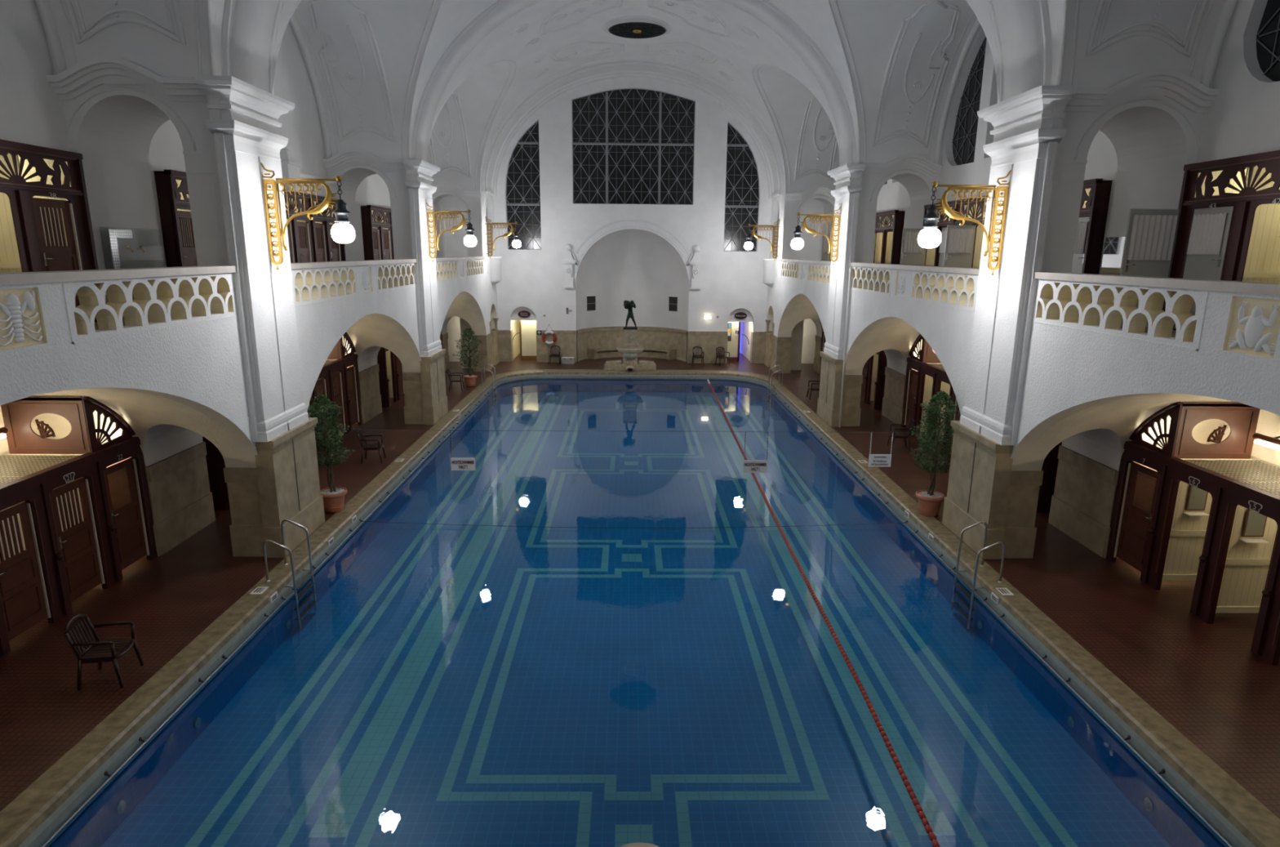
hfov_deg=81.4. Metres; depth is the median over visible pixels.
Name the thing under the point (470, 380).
potted tree
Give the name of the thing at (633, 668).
drain cover
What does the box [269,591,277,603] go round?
plate
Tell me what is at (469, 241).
wall lamp
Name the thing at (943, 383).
booth
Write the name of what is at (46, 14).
trim
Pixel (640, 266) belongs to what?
wall niche
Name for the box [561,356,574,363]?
storage box
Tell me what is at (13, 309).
relief
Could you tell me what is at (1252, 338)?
relief
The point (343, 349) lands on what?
fan light
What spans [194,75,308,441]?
pillar
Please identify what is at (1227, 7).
trim
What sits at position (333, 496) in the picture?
potted tree
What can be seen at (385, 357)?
booth
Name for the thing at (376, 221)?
cabin
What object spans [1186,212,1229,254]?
curtain
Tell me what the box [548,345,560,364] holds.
armchair
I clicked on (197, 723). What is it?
inlet cover
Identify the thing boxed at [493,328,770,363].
wall
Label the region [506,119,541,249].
window
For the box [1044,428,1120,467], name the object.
ceiling
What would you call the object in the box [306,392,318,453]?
booth
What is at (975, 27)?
trim
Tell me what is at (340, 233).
wall lamp
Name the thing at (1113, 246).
guard
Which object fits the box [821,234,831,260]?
cabin
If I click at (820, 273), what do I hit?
balustrade panel
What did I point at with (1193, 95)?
crown molding
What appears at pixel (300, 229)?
cabin
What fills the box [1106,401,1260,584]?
booth
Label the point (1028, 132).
wall pier
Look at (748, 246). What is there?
wall lamp
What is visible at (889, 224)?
cabin
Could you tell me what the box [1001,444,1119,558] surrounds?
wall
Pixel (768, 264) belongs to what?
wall
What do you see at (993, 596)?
plate
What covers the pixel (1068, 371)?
wall
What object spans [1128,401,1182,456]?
fan light
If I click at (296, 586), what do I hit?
pool ladder
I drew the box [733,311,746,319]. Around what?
door sign
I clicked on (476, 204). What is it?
wall pier
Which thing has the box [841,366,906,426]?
wall
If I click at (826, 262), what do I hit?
coping
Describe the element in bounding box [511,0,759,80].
trim
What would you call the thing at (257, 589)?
print
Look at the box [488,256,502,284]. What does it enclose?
wall
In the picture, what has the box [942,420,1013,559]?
wall
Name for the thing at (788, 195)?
crown molding
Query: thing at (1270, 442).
lamp
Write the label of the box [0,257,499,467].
wall
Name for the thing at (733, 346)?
door
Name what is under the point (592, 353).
bench
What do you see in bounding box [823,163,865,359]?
wall
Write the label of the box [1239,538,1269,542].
shelf
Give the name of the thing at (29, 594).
booth
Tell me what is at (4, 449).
wall
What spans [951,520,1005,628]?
pool ladder
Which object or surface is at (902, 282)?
relief
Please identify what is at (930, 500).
potted tree
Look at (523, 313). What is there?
door sign
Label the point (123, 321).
floor
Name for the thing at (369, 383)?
wall
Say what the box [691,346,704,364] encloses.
armchair
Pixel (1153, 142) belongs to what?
wall pier
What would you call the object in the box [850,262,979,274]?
coping
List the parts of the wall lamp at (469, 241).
frame, globe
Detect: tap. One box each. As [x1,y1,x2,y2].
[124,245,145,252]
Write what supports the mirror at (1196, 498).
attached to the booth at (1193, 491)
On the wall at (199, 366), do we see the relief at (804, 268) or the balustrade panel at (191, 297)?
the balustrade panel at (191, 297)
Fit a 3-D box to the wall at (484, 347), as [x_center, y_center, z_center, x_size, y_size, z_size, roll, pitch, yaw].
[-9.284,-3.474,36.074,3.980,1.740,1.090,0,13,-1]
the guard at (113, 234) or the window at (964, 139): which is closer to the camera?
the guard at (113, 234)
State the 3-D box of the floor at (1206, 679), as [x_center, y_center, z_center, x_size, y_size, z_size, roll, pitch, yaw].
[-0.171,0.984,21.271,21.800,0.120,45.000,0,13,-1]
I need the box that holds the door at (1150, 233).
[1120,208,1178,326]
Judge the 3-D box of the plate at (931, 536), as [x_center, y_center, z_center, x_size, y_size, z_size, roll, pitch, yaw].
[6.073,2.378,15.521,0.028,0.110,0.240,0,13,-1]
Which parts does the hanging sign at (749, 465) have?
chain, chain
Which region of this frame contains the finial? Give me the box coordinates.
[620,842,658,846]
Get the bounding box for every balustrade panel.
[0,272,238,351]
[291,262,416,306]
[435,258,484,283]
[780,261,831,285]
[850,266,978,311]
[1031,278,1279,361]
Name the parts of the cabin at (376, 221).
panel, door, door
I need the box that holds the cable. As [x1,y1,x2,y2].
[341,429,936,432]
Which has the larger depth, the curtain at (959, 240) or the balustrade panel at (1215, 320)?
the curtain at (959, 240)
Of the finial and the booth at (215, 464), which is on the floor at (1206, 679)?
the booth at (215, 464)
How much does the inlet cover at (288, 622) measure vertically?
0.160 m
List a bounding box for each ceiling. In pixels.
[31,387,244,467]
[143,424,222,461]
[211,0,1062,198]
[326,313,413,372]
[443,292,479,334]
[783,294,887,365]
[851,317,935,374]
[1022,393,1234,471]
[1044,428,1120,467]
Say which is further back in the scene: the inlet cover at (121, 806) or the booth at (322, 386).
the booth at (322, 386)
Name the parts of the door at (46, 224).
rail trim, handle, door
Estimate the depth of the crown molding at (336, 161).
22.92 m
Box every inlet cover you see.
[116,798,126,813]
[194,716,201,728]
[285,619,290,628]
[977,619,982,628]
[1066,715,1074,727]
[1142,795,1152,810]
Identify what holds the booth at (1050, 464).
on the floor at (1206, 679)
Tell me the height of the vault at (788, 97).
4.350 m
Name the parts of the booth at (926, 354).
frame, door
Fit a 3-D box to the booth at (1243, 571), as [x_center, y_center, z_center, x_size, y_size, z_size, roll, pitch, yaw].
[9.756,2.134,11.166,1.650,2.360,1.215,0,13,-1]
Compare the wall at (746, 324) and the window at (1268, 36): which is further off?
the wall at (746, 324)
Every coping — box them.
[0,265,235,284]
[0,368,1279,846]
[290,258,416,269]
[435,256,484,261]
[780,258,831,264]
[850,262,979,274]
[1034,271,1279,294]
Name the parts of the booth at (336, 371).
door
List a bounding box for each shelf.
[1183,511,1208,515]
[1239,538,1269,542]
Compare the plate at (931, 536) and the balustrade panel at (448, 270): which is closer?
the plate at (931, 536)
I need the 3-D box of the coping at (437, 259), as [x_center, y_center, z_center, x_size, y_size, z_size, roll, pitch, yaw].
[-7.358,-6.662,30.075,0.400,0.110,9.340,0,13,-1]
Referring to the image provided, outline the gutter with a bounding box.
[40,376,1232,846]
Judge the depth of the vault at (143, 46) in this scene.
11.99 m
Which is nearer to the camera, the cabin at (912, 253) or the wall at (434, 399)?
the cabin at (912, 253)
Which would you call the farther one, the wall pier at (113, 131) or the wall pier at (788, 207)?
the wall pier at (788, 207)
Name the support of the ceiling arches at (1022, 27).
attached to the wall at (775, 202)
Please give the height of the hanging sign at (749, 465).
0.886 m
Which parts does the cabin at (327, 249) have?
door, door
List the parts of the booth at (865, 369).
door, frame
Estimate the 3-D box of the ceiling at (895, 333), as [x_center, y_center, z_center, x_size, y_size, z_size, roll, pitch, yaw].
[8.926,-1.689,20.060,3.670,2.300,9.200,0,13,-1]
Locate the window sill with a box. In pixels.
[570,203,695,205]
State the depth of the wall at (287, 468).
14.32 m
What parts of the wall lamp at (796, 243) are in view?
globe, frame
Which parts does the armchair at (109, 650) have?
leg, backrest, armrest, leg, seat, armrest, leg, leg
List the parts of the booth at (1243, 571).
rail trim, rail trim, number plate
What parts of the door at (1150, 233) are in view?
handle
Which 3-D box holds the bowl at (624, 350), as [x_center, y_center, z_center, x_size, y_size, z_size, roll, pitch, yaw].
[-0.482,-3.507,36.682,1.340,0.470,0.965,0,13,-1]
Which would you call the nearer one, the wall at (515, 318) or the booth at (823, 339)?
the booth at (823, 339)
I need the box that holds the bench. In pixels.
[586,346,676,359]
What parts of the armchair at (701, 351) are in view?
backrest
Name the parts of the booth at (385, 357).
panel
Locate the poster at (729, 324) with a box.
[727,322,731,341]
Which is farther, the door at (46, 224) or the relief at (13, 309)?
the door at (46, 224)
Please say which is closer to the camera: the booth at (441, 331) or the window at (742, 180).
the booth at (441, 331)
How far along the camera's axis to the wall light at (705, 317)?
38.42 m
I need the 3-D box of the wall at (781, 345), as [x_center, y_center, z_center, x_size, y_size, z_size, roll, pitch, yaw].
[8.534,-3.390,36.342,3.980,1.740,1.090,0,13,-1]
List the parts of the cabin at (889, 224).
door, panel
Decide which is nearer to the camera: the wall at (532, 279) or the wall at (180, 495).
the wall at (180, 495)
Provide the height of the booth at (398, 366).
2.360 m
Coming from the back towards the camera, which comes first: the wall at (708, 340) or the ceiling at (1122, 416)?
the wall at (708, 340)
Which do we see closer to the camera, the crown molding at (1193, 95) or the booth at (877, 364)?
the crown molding at (1193, 95)
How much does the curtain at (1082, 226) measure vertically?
0.640 m
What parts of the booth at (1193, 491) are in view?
rail trim, rail trim, frame, number plate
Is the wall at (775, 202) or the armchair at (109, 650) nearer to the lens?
the armchair at (109, 650)
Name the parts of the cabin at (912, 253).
door, rail trim, frame, door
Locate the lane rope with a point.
(922, 815)
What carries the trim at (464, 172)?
attached to the wall at (31, 112)
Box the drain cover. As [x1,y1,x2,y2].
[622,662,646,675]
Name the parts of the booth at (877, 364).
panel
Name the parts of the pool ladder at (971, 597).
rail, rail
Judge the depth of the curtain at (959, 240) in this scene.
20.11 m
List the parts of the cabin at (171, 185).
panel, frame, door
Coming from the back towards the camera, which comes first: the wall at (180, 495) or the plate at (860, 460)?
the plate at (860, 460)
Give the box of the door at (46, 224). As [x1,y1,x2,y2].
[0,138,98,322]
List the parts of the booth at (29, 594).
door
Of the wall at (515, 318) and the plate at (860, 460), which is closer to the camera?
the plate at (860, 460)
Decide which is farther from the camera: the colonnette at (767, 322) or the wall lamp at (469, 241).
the colonnette at (767, 322)
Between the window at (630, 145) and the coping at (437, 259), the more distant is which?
the window at (630, 145)
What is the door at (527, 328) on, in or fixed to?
in the wall at (515, 318)
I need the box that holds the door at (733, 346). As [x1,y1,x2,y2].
[727,321,749,360]
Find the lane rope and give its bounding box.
[706,376,939,846]
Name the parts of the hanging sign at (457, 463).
chain, chain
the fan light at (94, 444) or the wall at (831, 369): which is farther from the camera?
the wall at (831, 369)
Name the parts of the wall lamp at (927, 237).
globe, chain, frame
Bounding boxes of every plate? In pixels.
[249,586,269,594]
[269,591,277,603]
[327,536,333,546]
[351,514,356,523]
[857,459,867,462]
[904,510,909,518]
[928,533,934,542]
[991,591,999,604]
[995,587,1014,595]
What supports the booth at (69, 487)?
on the floor at (1206, 679)
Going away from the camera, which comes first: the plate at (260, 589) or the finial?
the finial
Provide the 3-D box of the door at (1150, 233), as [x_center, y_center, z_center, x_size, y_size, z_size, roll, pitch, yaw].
[8.685,-2.648,12.761,0.820,1.980,0.120,0,13,-1]
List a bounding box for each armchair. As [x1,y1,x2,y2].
[63,613,143,690]
[356,428,386,463]
[446,368,464,391]
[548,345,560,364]
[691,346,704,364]
[715,346,729,365]
[806,380,819,399]
[887,417,914,450]
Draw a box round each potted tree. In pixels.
[307,393,355,512]
[453,328,485,386]
[907,390,959,516]
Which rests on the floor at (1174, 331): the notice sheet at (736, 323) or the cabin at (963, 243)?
the cabin at (963, 243)
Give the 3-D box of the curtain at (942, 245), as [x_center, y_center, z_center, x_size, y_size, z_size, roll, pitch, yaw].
[9.024,-5.373,22.010,0.044,0.640,0.660,0,13,-1]
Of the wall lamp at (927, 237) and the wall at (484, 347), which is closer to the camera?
the wall lamp at (927, 237)
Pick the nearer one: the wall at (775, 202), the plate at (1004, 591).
the plate at (1004, 591)
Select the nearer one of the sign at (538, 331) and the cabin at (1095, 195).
the cabin at (1095, 195)
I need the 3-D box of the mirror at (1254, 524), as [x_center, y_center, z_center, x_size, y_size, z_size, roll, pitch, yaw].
[9.588,1.550,11.598,0.330,0.460,0.025,0,13,-1]
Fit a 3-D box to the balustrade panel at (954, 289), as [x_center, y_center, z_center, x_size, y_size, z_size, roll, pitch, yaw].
[6.968,-3.671,19.573,0.298,0.750,9.200,0,13,-1]
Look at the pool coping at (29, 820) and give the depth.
10.43 m
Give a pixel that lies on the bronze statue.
(628, 304)
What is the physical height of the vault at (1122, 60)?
4.350 m
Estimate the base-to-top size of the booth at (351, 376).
3.369 m
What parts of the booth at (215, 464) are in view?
frame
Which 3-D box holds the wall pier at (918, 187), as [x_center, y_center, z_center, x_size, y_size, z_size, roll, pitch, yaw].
[8.738,-5.060,24.948,3.930,6.700,1.850,0,13,-1]
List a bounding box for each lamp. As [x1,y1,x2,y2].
[0,426,8,438]
[260,161,355,269]
[426,201,476,261]
[485,216,520,257]
[744,218,780,260]
[791,206,840,264]
[917,169,1011,275]
[1252,432,1279,450]
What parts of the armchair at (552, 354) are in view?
seat, backrest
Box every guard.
[107,228,132,268]
[1099,236,1125,317]
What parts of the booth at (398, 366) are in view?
door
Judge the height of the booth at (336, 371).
2.360 m
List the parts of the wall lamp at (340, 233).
frame, chain, globe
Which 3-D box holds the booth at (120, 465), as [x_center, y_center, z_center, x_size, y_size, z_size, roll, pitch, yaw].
[-9.806,1.024,13.117,1.606,3.329,1.242,0,13,-1]
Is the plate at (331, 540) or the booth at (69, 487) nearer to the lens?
the booth at (69, 487)
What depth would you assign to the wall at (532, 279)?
37.50 m
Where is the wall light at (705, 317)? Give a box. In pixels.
[703,315,711,319]
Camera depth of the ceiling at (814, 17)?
26.06 m
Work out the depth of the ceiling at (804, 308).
34.71 m
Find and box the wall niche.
[575,228,688,362]
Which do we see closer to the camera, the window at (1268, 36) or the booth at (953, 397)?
the window at (1268, 36)
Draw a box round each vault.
[34,0,211,84]
[213,0,440,162]
[420,60,515,191]
[752,64,853,194]
[829,0,1057,168]
[1060,0,1237,95]
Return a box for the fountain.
[604,328,656,370]
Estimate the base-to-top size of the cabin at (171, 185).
2.730 m
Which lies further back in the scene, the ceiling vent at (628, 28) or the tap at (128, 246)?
the ceiling vent at (628, 28)
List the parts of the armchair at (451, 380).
backrest, seat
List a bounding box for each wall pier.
[62,83,229,466]
[327,162,412,371]
[431,190,487,334]
[777,194,835,337]
[853,167,938,374]
[960,84,1077,444]
[1040,95,1204,471]
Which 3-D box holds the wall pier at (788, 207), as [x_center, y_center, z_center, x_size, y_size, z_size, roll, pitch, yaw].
[8.592,-7.481,35.395,3.930,6.700,1.000,0,13,-1]
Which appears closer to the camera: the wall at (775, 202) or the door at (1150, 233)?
the door at (1150, 233)
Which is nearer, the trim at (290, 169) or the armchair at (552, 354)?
the trim at (290, 169)
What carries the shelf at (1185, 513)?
attached to the booth at (1193, 491)
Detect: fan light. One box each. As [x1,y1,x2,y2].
[81,395,135,452]
[339,332,355,358]
[908,333,924,361]
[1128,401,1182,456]
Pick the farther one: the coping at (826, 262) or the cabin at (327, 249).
the coping at (826, 262)
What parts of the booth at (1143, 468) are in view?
door, frame, handle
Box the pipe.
[838,266,851,427]
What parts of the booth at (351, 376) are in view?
door, frame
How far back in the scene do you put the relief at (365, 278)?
19.22 m
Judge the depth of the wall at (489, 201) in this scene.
36.94 m
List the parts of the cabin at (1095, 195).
door, frame, panel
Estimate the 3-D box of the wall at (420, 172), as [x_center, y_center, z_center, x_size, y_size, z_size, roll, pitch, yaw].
[-6.950,-5.306,24.365,0.578,6.070,2.332,0,13,-1]
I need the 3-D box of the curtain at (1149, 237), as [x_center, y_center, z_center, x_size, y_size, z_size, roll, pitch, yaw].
[8.690,-3.153,12.634,0.740,0.740,0.036,0,13,-1]
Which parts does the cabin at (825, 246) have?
door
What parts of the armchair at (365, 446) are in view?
backrest, leg, armrest, seat, armrest, leg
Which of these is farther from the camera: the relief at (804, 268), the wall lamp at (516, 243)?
the wall lamp at (516, 243)
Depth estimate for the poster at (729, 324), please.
39.49 m
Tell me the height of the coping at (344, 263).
0.110 m
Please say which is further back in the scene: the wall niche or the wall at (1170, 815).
the wall niche
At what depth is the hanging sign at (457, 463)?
15.53 m
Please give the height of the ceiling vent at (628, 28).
0.218 m
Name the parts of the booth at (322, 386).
door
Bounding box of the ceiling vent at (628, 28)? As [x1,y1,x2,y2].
[608,17,666,38]
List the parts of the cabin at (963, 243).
door, rail trim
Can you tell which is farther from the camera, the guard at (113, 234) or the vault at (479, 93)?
the vault at (479, 93)
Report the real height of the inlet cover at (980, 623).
0.160 m
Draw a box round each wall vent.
[586,295,595,311]
[668,296,678,311]
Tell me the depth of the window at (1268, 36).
11.53 m
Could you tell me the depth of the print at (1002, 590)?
12.88 m
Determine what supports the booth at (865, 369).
on the floor at (1206, 679)
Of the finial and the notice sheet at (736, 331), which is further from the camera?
the notice sheet at (736, 331)
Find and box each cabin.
[152,168,197,266]
[284,189,317,262]
[311,195,346,262]
[360,204,394,260]
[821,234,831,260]
[872,209,905,264]
[899,200,954,266]
[943,195,986,267]
[1071,178,1111,302]
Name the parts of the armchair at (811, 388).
seat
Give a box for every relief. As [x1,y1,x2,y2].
[0,289,42,346]
[362,270,369,289]
[460,263,462,275]
[802,266,805,278]
[897,274,905,293]
[1228,301,1279,355]
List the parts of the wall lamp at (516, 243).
frame, globe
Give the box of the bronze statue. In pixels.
[623,300,637,329]
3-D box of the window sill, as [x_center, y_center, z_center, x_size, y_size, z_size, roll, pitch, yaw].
[-0.346,-10.958,37.324,6.220,0.060,0.230,0,13,-1]
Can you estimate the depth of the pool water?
11.65 m
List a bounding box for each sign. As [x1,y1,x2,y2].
[449,430,475,470]
[517,310,530,317]
[536,329,542,334]
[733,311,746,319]
[742,431,768,472]
[868,431,893,466]
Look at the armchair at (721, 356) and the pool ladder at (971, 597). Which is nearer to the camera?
the pool ladder at (971, 597)
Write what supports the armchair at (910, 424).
on the floor at (1206, 679)
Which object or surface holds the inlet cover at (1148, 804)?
attached to the wall at (1170, 815)
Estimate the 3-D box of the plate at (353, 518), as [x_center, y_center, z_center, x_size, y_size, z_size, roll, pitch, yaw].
[-6.265,2.094,16.310,0.028,0.110,0.240,0,13,-1]
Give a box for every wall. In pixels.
[0,0,445,266]
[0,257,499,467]
[0,404,40,456]
[45,378,1227,846]
[145,441,263,555]
[254,417,324,557]
[355,363,423,423]
[402,159,441,356]
[418,348,448,424]
[440,62,822,363]
[441,332,492,371]
[484,188,495,257]
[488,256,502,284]
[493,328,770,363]
[511,306,536,359]
[576,325,687,362]
[728,307,752,360]
[762,258,774,287]
[764,258,1279,470]
[768,191,781,259]
[771,334,822,373]
[817,0,1279,274]
[817,351,846,426]
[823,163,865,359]
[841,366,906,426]
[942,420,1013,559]
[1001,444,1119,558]
[1215,408,1279,467]
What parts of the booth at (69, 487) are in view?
handle, number plate, door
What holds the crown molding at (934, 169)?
attached to the wall at (1244, 117)
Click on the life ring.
(553, 340)
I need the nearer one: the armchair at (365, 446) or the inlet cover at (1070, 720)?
the inlet cover at (1070, 720)
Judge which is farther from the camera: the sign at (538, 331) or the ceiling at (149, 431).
the sign at (538, 331)
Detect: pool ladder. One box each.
[262,519,317,628]
[480,363,497,405]
[767,364,782,407]
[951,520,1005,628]
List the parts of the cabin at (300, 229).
door, door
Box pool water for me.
[101,391,1171,846]
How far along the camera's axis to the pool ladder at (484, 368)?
32.25 m
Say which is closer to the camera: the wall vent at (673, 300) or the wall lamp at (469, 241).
the wall lamp at (469, 241)
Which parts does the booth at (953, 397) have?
frame, door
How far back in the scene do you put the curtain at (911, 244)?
23.34 m
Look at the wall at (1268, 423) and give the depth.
12.66 m
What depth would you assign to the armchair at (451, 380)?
30.82 m
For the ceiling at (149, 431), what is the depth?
13.53 m
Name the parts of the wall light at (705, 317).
lamp shade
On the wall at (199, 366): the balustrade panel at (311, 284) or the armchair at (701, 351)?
the balustrade panel at (311, 284)
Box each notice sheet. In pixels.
[734,321,738,328]
[734,328,738,335]
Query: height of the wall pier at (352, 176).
6.700 m
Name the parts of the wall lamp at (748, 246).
globe, frame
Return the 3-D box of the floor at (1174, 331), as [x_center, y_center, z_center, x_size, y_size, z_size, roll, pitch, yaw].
[8.825,-2.859,18.530,3.930,0.150,41.150,0,13,-1]
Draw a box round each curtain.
[822,236,829,252]
[903,231,924,252]
[938,230,946,253]
[947,228,974,253]
[1074,221,1088,253]
[1127,214,1177,260]
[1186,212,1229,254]
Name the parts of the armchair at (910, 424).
armrest, seat, armrest, leg, backrest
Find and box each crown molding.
[45,55,218,173]
[322,148,409,208]
[431,181,486,222]
[778,185,835,225]
[857,154,943,213]
[1053,68,1219,182]
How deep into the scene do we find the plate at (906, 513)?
16.86 m
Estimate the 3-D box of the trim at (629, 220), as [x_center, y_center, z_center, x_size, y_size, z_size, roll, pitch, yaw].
[-0.374,-8.620,37.778,5.912,3.381,0.070,0,13,-1]
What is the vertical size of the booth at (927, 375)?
2.360 m
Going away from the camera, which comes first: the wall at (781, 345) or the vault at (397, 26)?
the vault at (397, 26)
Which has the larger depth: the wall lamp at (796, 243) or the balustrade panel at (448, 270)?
the balustrade panel at (448, 270)
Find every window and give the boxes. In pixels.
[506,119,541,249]
[572,88,695,204]
[723,122,759,251]
[951,35,986,164]
[1256,0,1279,81]
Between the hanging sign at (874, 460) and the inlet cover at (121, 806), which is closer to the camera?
the inlet cover at (121, 806)
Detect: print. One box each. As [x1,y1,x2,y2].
[253,587,264,592]
[998,588,1009,593]
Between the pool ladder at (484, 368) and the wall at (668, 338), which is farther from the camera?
the wall at (668, 338)
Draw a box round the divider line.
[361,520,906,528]
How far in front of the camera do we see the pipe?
24.21 m
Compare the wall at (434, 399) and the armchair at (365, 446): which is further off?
the wall at (434, 399)
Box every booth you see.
[0,395,157,582]
[0,452,115,617]
[0,473,62,657]
[202,435,230,510]
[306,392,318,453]
[312,364,334,451]
[324,358,349,439]
[327,332,362,431]
[377,346,397,407]
[394,354,404,400]
[440,330,442,348]
[819,326,826,373]
[860,358,869,403]
[866,350,887,409]
[901,333,941,434]
[914,361,944,444]
[929,368,952,454]
[946,388,960,456]
[1036,441,1062,512]
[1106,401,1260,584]
[1147,456,1279,617]
[1199,477,1279,657]
[1261,572,1279,665]
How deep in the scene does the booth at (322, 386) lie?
21.80 m
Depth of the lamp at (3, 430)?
12.02 m
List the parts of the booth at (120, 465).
handle, frame, door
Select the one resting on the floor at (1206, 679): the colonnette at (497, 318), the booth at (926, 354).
the booth at (926, 354)
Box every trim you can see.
[35,0,216,75]
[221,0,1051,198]
[272,0,443,159]
[280,136,338,199]
[409,59,516,188]
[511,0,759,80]
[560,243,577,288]
[574,218,689,287]
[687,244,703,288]
[751,62,839,191]
[826,0,999,164]
[1056,0,1236,88]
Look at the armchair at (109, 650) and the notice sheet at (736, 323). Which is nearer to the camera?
the armchair at (109, 650)
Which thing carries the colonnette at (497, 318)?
on the wall at (199, 366)
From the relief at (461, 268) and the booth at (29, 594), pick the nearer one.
the booth at (29, 594)
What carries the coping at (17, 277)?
on the balustrade panel at (191, 297)
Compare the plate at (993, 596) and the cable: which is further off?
the cable
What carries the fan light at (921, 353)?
on the booth at (926, 354)
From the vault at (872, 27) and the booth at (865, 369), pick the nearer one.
the vault at (872, 27)
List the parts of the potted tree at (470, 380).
pot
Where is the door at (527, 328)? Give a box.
[512,320,537,359]
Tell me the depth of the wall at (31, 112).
12.41 m
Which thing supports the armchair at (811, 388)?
on the floor at (1206, 679)
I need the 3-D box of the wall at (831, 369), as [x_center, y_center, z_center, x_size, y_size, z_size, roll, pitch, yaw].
[6.603,-1.225,25.730,0.420,2.280,2.000,0,13,-1]
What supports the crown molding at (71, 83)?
attached to the wall at (31, 112)
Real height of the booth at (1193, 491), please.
2.360 m
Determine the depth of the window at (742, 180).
37.40 m
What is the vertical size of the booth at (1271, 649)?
2.360 m
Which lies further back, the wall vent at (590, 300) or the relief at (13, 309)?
the wall vent at (590, 300)
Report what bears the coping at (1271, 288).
on the balustrade panel at (1215, 320)
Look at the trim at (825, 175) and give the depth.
32.82 m
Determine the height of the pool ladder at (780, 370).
1.779 m
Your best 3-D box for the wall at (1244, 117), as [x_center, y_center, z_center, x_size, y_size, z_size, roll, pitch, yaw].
[10.103,-7.143,17.349,1.450,8.750,40.750,0,13,-1]
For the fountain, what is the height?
1.980 m
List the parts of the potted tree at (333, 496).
pot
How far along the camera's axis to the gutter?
10.79 m
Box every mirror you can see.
[1185,484,1208,510]
[1241,508,1266,537]
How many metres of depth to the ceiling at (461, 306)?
34.44 m
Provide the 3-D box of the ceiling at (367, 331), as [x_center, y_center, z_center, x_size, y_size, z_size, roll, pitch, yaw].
[-9.202,-1.774,19.787,3.670,2.300,9.200,0,13,-1]
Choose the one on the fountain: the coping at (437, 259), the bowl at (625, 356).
the bowl at (625, 356)
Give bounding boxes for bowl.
[616,346,644,355]
[622,353,637,359]
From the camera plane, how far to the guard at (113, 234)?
13.22 m
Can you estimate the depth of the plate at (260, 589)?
12.66 m
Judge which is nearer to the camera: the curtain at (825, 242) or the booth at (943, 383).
the booth at (943, 383)
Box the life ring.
[542,324,556,347]
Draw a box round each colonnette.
[493,317,498,329]
[765,319,770,332]
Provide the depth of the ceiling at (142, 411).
12.95 m
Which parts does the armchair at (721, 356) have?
backrest, seat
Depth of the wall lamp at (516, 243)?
34.24 m
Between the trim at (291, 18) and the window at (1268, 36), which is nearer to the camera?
the window at (1268, 36)
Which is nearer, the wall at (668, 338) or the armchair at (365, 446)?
the armchair at (365, 446)
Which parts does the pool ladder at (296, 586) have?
rail, rail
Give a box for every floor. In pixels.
[0,352,1279,818]
[94,315,171,329]
[1098,320,1176,337]

